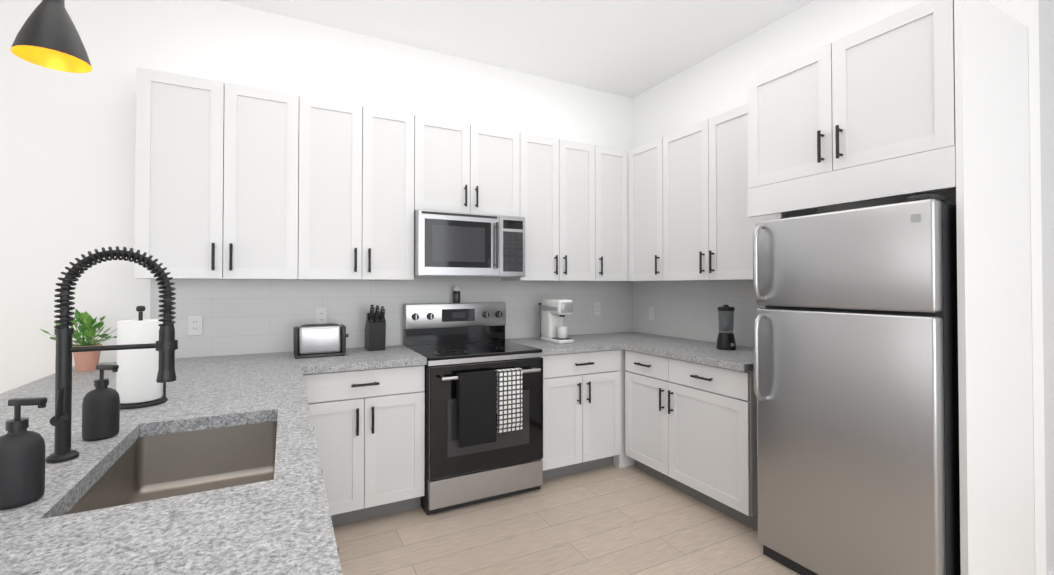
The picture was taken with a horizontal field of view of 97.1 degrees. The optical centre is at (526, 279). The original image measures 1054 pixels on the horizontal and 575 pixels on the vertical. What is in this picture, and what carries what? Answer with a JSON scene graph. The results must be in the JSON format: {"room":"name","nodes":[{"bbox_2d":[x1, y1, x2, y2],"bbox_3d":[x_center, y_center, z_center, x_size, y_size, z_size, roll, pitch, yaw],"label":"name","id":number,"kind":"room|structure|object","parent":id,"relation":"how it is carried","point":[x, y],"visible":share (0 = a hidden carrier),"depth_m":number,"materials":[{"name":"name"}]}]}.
{"room":"kitchen","nodes":[
{"label":"kitchen","id":0,"kind":"room"},
{"bbox_2d":[0,0,632,393],"bbox_3d":[-1.270,-0.151,3.150,8.600,3.050,0.120,0,-1,-27],"label":"wall","id":1,"kind":"structure","parent":0,"point":[67,163],"depth_m":2.58,"materials":[{"name":"white paint"}]},
{"bbox_2d":[134,67,313,279],"bbox_3d":[-1.696,-0.537,2.675,0.800,1.070,0.333,0,-1,-27],"label":"upper cabinet","id":2,"kind":"object","parent":1,"relation":"attached to","point":[240,182],"depth_m":2.51,"materials":[{"name":"white wood"}]},
{"bbox_2d":[314,97,425,279],"bbox_3d":[-1.098,-0.533,2.987,0.790,1.070,0.333,0,-1,-27],"label":"upper cabinet","id":3,"kind":"object","parent":1,"relation":"attached to","point":[370,162],"depth_m":2.86,"materials":[{"name":"white wood"}]},
{"bbox_2d":[150,277,632,357],"bbox_3d":[-0.580,0.215,3.432,3.490,0.495,0.008,0,-1,-27],"label":"backsplash","id":4,"kind":"structure","parent":1,"relation":"attached to","point":[241,317],"depth_m":3.10,"materials":[{"name":"tile"}]},
{"bbox_2d":[188,316,202,335],"bbox_3d":[-1.937,0.269,2.715,0.072,0.116,0.007,0,-1,-27],"label":"electrical outlet","id":5,"kind":"object","parent":4,"relation":"attached to","point":[195,325],"visible":1,"depth_m":2.71,"materials":[{"name":"white plastic"}]},
{"bbox_2d":[315,308,326,323],"bbox_3d":[-1.338,0.242,3.027,0.072,0.116,0.007,0,-1,-27],"label":"electrical outlet","id":6,"kind":"object","parent":4,"relation":"attached to","point":[320,315],"visible":0.94,"depth_m":3.02,"materials":[{"name":"white plastic"}]},
{"bbox_2d":[594,302,600,315],"bbox_3d":[0.609,0.255,4.040,0.072,0.116,0.007,0,-1,-27],"label":"electrical outlet","id":7,"kind":"object","parent":4,"relation":"attached to","point":[597,308],"visible":1,"depth_m":4.04,"materials":[{"name":"white plastic"}]},
{"bbox_2d":[426,116,521,216],"bbox_3d":[-0.464,-0.754,3.319,0.759,0.620,0.333,0,-1,-27],"label":"upper cabinet","id":8,"kind":"object","parent":1,"relation":"attached to","point":[471,168],"depth_m":3.18,"materials":[{"name":"white wood"}]},
{"bbox_2d":[414,209,524,277],"bbox_3d":[-0.433,-0.230,3.255,0.756,0.420,0.461,0,-1,-27],"label":"microwave","id":9,"kind":"object","parent":8,"relation":"attached to","point":[452,244],"visible":1,"depth_m":3.06,"materials":[{"name":"silver metal"}]},
{"bbox_2d":[501,133,589,280],"bbox_3d":[0.167,-0.525,3.644,0.780,1.070,0.333,0,-1,-27],"label":"upper cabinet","id":10,"kind":"object","parent":1,"relation":"attached to","point":[555,172],"depth_m":3.48,"materials":[{"name":"white wood"}]},
{"bbox_2d":[590,144,625,281],"bbox_3d":[0.595,-0.522,3.832,0.393,1.070,0.395,0,-1,-27],"label":"upper cabinet","id":11,"kind":"object","parent":1,"relation":"attached to","point":[607,164],"depth_m":3.71,"materials":[{"name":"white wood"}]},
{"bbox_2d":[220,0,813,97],"bbox_3d":[0.327,-1.764,0.101,8.600,0.100,7.200,0,-1,-27],"label":"ceiling","id":12,"kind":"structure","parent":0,"point":[630,48],"depth_m":3.11,"materials":[{"name":"white paint"}]},
{"bbox_2d":[10,0,91,72],"bbox_3d":[-1.084,-1.102,1.072,0.131,1.199,0.131,0,-1,-27],"label":"pendant lamp","id":13,"kind":"object","parent":12,"relation":"hanging from","point":[47,36],"visible":1,"depth_m":1.05,"materials":[{"name":"black metal"}]},
{"bbox_2d":[333,465,799,574],"bbox_3d":[0.327,1.385,0.061,8.600,0.100,7.200,0,-1,-27],"label":"floor","id":14,"kind":"structure","parent":0,"point":[616,520],"depth_m":2.47,"materials":[{"name":"brown wood"}]},
{"bbox_2d":[312,364,426,525],"bbox_3d":[-1.039,0.933,2.837,0.674,0.876,0.616,0,-1,-27],"label":"base cabinet","id":15,"kind":"object","parent":14,"relation":"on","point":[370,425],"depth_m":2.59,"materials":[{"name":"white wood"}]},
{"bbox_2d":[0,352,341,574],"bbox_3d":[-1.237,0.456,1.400,1.050,0.040,2.998,0,-1,-27],"label":"countertop","id":16,"kind":"structure","parent":15,"relation":"on","point":[283,524],"depth_m":0.89,"materials":[{"name":"grey stone"}]},
{"bbox_2d":[0,397,46,509],"bbox_3d":[-0.985,0.330,0.903,0.083,0.199,0.077,0,-1,-27],"label":"soap dispenser","id":17,"kind":"object","parent":16,"relation":"on","point":[22,465],"visible":1,"depth_m":0.89,"materials":[{"name":"black"}]},
{"bbox_2d":[39,309,116,371],"bbox_3d":[-2.141,0.294,2.278,0.311,0.307,0.304,0,-1,-27],"label":"plant","id":18,"kind":"object","parent":16,"relation":"on","point":[86,361],"visible":0.65,"depth_m":2.27,"materials":[{"name":"green plant"}]},
{"bbox_2d":[82,364,119,440],"bbox_3d":[-1.176,0.335,1.288,0.080,0.199,0.077,0,-1,-27],"label":"soap dispenser","id":19,"kind":"object","parent":16,"relation":"on","point":[101,411],"visible":1,"depth_m":1.26,"materials":[{"name":"black plastic"}]},
{"bbox_2d":[45,246,177,462],"bbox_3d":[-1.030,0.174,1.162,0.252,0.517,0.079,0,-1,-27],"label":"faucet","id":20,"kind":"object","parent":16,"relation":"on","point":[166,345],"visible":1,"depth_m":1.13,"materials":[{"name":"black metal"}]},
{"bbox_2d":[116,306,167,409],"bbox_3d":[-1.371,0.266,1.649,0.156,0.347,0.156,0,-1,-27],"label":"paper towel","id":21,"kind":"object","parent":16,"relation":"on","point":[138,385],"visible":0.88,"depth_m":1.60,"materials":[{"name":"white paper"}]},
{"bbox_2d":[64,416,275,511],"bbox_3d":[-0.861,0.554,1.207,0.378,0.183,0.658,0,-1,-27],"label":"sink","id":22,"kind":"object","parent":16,"relation":"in","point":[193,457],"depth_m":1.46,"materials":[{"name":"silver metal"}]},
{"bbox_2d":[300,345,426,375],"bbox_3d":[-1.022,0.475,2.836,0.657,0.040,0.648,0,-1,-27],"label":"countertop","id":23,"kind":"structure","parent":15,"relation":"on","point":[354,359],"depth_m":2.64,"materials":[{"name":"grey stone"}]},
{"bbox_2d":[293,323,348,358],"bbox_3d":[-1.232,0.361,2.792,0.302,0.186,0.164,0,-1,-27],"label":"toaster","id":24,"kind":"object","parent":23,"relation":"on","point":[319,340],"visible":1,"depth_m":2.72,"materials":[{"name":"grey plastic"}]},
{"bbox_2d":[365,305,385,350],"bbox_3d":[-0.983,0.308,3.026,0.105,0.297,0.216,0,-1,-27],"label":"knife block","id":25,"kind":"object","parent":23,"relation":"on","point":[375,332],"visible":1,"depth_m":2.98,"materials":[{"name":"black plastic"}]},
{"bbox_2d":[403,302,542,514],"bbox_3d":[-0.366,0.771,3.113,0.756,1.205,0.736,0,-1,-27],"label":"range","id":26,"kind":"object","parent":14,"relation":"on","point":[508,464],"visible":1,"depth_m":2.90,"materials":[{"name":"grey metal"}]},
{"bbox_2d":[453,286,459,302],"bbox_3d":[-0.516,0.110,3.410,0.056,0.123,0.056,0,-1,-27],"label":"spice jar","id":27,"kind":"object","parent":26,"relation":"on","point":[456,294],"visible":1,"depth_m":3.39,"materials":[{"name":"grey glass"}]},
{"bbox_2d":[456,370,495,447],"bbox_3d":[-0.296,0.758,2.745,0.235,0.422,0.052,0,-1,-27],"label":"towel","id":28,"kind":"object","parent":26,"relation":"hanging from","point":[476,408],"visible":1,"depth_m":2.72,"materials":[{"name":"black fabric"}]},
{"bbox_2d":[495,368,521,432],"bbox_3d":[-0.111,0.735,2.842,0.167,0.372,0.052,0,-1,-27],"label":"hanging towel","id":29,"kind":"object","parent":26,"relation":"hanging from","point":[509,399],"visible":0.9,"depth_m":2.82,"materials":[{"name":"white fabric"}]},
{"bbox_2d":[541,348,623,479],"bbox_3d":[0.243,0.941,3.504,0.674,0.876,0.616,0,-1,-27],"label":"base cabinet","id":30,"kind":"object","parent":14,"relation":"on","point":[583,392],"depth_m":3.24,"materials":[{"name":"white wood"}]},
{"bbox_2d":[506,332,683,355],"bbox_3d":[0.532,0.485,3.645,1.315,0.040,0.648,0,-1,-27],"label":"countertop","id":31,"kind":"structure","parent":30,"relation":"on","point":[603,342],"depth_m":3.42,"materials":[{"name":"grey stone"}]},
{"bbox_2d":[538,298,573,343],"bbox_3d":[0.213,0.301,3.501,0.127,0.323,0.330,0,-1,-27],"label":"coffee maker","id":32,"kind":"object","parent":31,"relation":"on","point":[553,313],"visible":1,"depth_m":3.46,"materials":[{"name":"white plastic"}]},
{"bbox_2d":[624,352,659,479],"bbox_3d":[1.099,0.938,3.303,0.616,0.876,0.489,0,-1,-27],"label":"base cabinet","id":33,"kind":"object","parent":14,"relation":"on","point":[641,370],"depth_m":3.23,"materials":[{"name":"white wood"}]},
{"bbox_2d":[660,356,757,530],"bbox_3d":[1.305,0.933,2.906,0.616,0.876,0.645,0,-1,-27],"label":"base cabinet","id":34,"kind":"object","parent":14,"relation":"on","point":[708,416],"depth_m":2.71,"materials":[{"name":"white wood"}]},
{"bbox_2d":[624,340,753,371],"bbox_3d":[1.209,0.477,3.065,0.648,0.040,1.005,0,-1,-27],"label":"countertop","id":35,"kind":"structure","parent":34,"relation":"on","point":[740,359],"depth_m":2.96,"materials":[{"name":"grey stone"}]},
{"bbox_2d":[716,305,735,349],"bbox_3d":[1.310,0.311,3.060,0.120,0.292,0.122,0,-1,-27],"label":"blender","id":36,"kind":"object","parent":35,"relation":"on","point":[726,339],"visible":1,"depth_m":3.02,"materials":[{"name":"black plastic"}]},
{"bbox_2d":[753,193,960,574],"bbox_3d":[1.588,0.525,2.141,0.773,1.672,0.723,0,-1,-27],"label":"refrigerator","id":37,"kind":"object","parent":14,"relation":"on","point":[855,342],"visible":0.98,"depth_m":1.90,"materials":[{"name":"grey metal"}]},
{"bbox_2d":[632,0,1045,574],"bbox_3d":[1.609,-0.151,3.141,0.120,3.050,2.555,0,-1,-27],"label":"wall","id":38,"kind":"structure","parent":0,"point":[710,86],"depth_m":2.75,"materials":[{"name":"white paint"}]},
{"bbox_2d":[626,134,669,281],"bbox_3d":[1.050,-0.525,3.664,0.391,1.070,0.463,0,-1,-27],"label":"upper cabinet","id":39,"kind":"object","parent":38,"relation":"attached to","point":[648,164],"depth_m":3.59,"materials":[{"name":"white wood"}]},
{"bbox_2d":[670,123,697,280],"bbox_3d":[1.251,-0.529,3.339,0.333,1.070,0.540,0,-1,-27],"label":"upper cabinet","id":40,"kind":"object","parent":38,"relation":"attached to","point":[683,142],"depth_m":3.27,"materials":[{"name":"white wood"}]},
{"bbox_2d":[633,280,764,346],"bbox_3d":[1.349,0.236,3.497,0.008,0.455,1.657,0,-1,-27],"label":"backsplash","id":41,"kind":"structure","parent":38,"relation":"attached to","point":[686,309],"depth_m":3.60,"materials":[{"name":"tile"}]},
{"bbox_2d":[649,307,654,320],"bbox_3d":[1.075,0.295,4.004,0.007,0.116,0.072,0,-1,-27],"label":"electrical outlet","id":42,"kind":"object","parent":41,"relation":"attached to","point":[651,313],"visible":1,"depth_m":4.00,"materials":[{"name":"white plastic"}]},
{"bbox_2d":[698,106,821,280],"bbox_3d":[1.452,-0.533,2.954,0.333,1.070,0.569,0,-1,-27],"label":"upper cabinet","id":43,"kind":"object","parent":38,"relation":"attached to","point":[728,216],"depth_m":2.95,"materials":[{"name":"white wood"}]},
{"bbox_2d":[742,0,1025,199],"bbox_3d":[1.657,-0.782,2.251,0.620,0.590,0.868,0,-1,-27],"label":"upper cabinet","id":44,"kind":"object","parent":38,"relation":"attached to","point":[929,91],"depth_m":1.92,"materials":[{"name":"white wood"}]},
{"bbox_2d":[1038,0,1053,571],"bbox_3d":[2.973,-0.159,2.482,1.690,3.050,0.123,0,-1,-27],"label":"wall","id":45,"kind":"structure","parent":0,"point":[1046,40],"depth_m":2.07,"materials":[{"name":"white paint"}]},
{"bbox_2d":[1046,567,1053,574],"bbox_3d":[3.004,1.320,2.403,1.690,0.090,0.012,0,-1,-27],"label":"baseboard","id":46,"kind":"structure","parent":45,"relation":"attached to","point":[1050,571],"depth_m":2.01,"materials":[{"name":"white"}]}
]}

